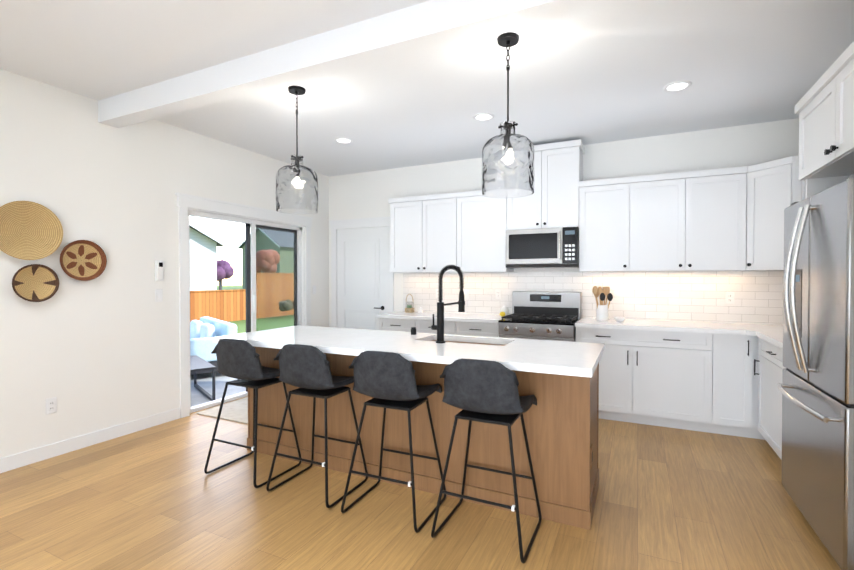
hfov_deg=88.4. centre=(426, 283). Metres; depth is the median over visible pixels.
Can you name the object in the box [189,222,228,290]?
house
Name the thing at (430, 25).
ceiling beam
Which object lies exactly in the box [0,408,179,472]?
baseboard
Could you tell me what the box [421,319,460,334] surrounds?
base cabinet
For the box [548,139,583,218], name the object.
upper cabinet
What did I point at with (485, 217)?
upper cabinet
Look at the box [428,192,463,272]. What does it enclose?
upper cabinet
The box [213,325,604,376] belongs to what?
island countertop
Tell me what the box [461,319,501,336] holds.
base cabinet
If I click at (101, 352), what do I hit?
wall
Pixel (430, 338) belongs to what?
sink
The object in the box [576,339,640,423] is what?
base cabinet
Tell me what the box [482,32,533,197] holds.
pendant light
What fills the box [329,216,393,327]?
door frame
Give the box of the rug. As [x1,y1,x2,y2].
[196,397,247,423]
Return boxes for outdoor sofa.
[190,317,236,374]
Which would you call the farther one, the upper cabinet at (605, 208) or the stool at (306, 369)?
the upper cabinet at (605, 208)
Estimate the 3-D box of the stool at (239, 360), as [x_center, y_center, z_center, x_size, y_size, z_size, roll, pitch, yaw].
[-1.210,0.838,3.089,0.488,0.945,0.456,0,1,26]
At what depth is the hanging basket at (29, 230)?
3.16 m
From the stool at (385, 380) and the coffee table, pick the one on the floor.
the stool at (385, 380)
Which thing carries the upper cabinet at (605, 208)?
attached to the wall at (361, 195)
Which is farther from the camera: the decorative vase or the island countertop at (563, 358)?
the decorative vase
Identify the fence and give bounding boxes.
[190,273,293,321]
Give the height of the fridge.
1.810 m
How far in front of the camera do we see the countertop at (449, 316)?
4.98 m
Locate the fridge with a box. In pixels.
[777,174,853,569]
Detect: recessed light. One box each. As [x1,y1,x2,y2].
[335,137,352,143]
[473,113,493,120]
[663,81,691,91]
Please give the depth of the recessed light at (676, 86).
3.31 m
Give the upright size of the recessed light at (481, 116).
0.007 m
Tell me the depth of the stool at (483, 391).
2.19 m
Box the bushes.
[279,299,293,311]
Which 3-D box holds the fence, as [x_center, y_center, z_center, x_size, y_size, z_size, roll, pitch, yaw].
[0.295,0.285,30.753,0.150,1.740,64.050,0,1,26]
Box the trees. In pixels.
[217,249,279,289]
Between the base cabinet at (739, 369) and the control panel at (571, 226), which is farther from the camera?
the control panel at (571, 226)
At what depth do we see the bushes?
16.50 m
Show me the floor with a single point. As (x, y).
(156, 497)
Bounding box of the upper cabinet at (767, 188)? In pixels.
[736,155,803,270]
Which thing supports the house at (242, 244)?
on the ground
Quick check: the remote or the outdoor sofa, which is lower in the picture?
the outdoor sofa
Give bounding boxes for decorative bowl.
[614,317,625,321]
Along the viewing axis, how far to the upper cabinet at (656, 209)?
4.19 m
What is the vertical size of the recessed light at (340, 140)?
0.007 m
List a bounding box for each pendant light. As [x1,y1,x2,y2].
[276,85,317,213]
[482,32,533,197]
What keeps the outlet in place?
attached to the wall at (101, 352)
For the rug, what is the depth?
4.41 m
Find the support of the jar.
on the countertop at (449, 316)
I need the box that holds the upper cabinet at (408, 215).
[388,195,427,272]
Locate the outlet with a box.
[46,397,56,413]
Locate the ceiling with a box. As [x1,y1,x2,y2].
[0,0,853,176]
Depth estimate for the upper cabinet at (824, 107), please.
2.38 m
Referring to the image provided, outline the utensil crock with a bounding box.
[592,286,612,320]
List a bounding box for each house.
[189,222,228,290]
[237,228,293,288]
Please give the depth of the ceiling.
3.05 m
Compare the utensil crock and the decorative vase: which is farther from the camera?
the decorative vase
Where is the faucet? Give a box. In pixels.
[437,265,464,344]
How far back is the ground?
6.54 m
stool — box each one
[204,338,301,487]
[266,344,367,507]
[341,350,445,532]
[431,358,541,562]
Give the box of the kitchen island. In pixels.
[247,345,598,529]
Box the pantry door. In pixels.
[337,227,386,329]
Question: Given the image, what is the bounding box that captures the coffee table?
[190,355,215,400]
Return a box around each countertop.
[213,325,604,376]
[377,311,504,322]
[575,319,782,350]
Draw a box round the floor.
[0,396,840,569]
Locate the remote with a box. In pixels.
[155,260,163,280]
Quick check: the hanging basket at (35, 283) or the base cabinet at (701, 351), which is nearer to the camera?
the hanging basket at (35, 283)
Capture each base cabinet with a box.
[379,319,420,332]
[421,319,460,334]
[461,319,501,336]
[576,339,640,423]
[641,343,724,433]
[721,351,756,438]
[757,351,785,459]
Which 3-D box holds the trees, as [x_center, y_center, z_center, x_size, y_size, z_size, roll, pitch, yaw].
[-14.167,-0.919,34.232,2.058,4.022,9.685,0,1,4]
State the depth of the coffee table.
5.49 m
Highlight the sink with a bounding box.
[429,337,508,344]
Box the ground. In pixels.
[190,286,293,406]
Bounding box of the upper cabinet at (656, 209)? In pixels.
[636,173,675,270]
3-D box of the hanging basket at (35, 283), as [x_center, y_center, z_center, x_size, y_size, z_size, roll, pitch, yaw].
[-2.851,-0.003,3.189,0.058,0.276,0.276,0,1,26]
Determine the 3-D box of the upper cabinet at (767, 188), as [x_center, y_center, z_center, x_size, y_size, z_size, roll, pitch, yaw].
[3.099,-0.573,3.767,0.706,0.915,0.626,0,1,26]
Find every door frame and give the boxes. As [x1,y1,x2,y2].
[175,193,312,417]
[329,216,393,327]
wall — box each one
[0,69,328,457]
[329,118,798,326]
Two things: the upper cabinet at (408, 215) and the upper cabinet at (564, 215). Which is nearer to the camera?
the upper cabinet at (564, 215)
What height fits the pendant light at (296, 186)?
0.934 m
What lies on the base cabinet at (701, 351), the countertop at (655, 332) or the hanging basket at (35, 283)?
the countertop at (655, 332)
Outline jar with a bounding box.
[405,294,413,312]
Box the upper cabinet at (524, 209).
[508,144,547,222]
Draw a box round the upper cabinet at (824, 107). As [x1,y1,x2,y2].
[795,41,853,197]
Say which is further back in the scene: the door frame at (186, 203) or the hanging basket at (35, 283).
the door frame at (186, 203)
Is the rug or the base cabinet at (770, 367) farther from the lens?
the rug
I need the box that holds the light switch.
[155,289,162,301]
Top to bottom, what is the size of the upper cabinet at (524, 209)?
0.885 m
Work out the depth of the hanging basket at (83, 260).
3.47 m
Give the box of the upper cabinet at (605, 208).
[576,176,639,271]
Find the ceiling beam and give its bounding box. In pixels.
[98,0,631,127]
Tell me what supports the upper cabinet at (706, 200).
attached to the wall at (361, 195)
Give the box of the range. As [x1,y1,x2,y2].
[499,291,581,341]
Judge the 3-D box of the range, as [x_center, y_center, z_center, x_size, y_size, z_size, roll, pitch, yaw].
[1.200,0.694,4.639,0.743,1.200,0.696,0,1,26]
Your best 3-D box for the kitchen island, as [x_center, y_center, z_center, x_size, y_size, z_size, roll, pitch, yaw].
[-0.138,0.872,3.174,2.544,0.880,0.613,0,1,26]
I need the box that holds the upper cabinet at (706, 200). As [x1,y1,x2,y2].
[676,167,739,270]
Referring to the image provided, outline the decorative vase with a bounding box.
[500,306,507,315]
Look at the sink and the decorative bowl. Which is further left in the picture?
the sink
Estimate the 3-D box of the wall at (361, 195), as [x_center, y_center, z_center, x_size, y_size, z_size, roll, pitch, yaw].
[1.176,-0.112,5.128,5.650,2.800,0.150,0,1,26]
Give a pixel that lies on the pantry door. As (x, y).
(361, 278)
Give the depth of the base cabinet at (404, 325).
5.08 m
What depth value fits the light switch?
4.04 m
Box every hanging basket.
[0,201,62,259]
[12,264,58,301]
[60,240,106,280]
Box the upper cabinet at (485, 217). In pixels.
[460,190,513,272]
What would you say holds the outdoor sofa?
on the ground

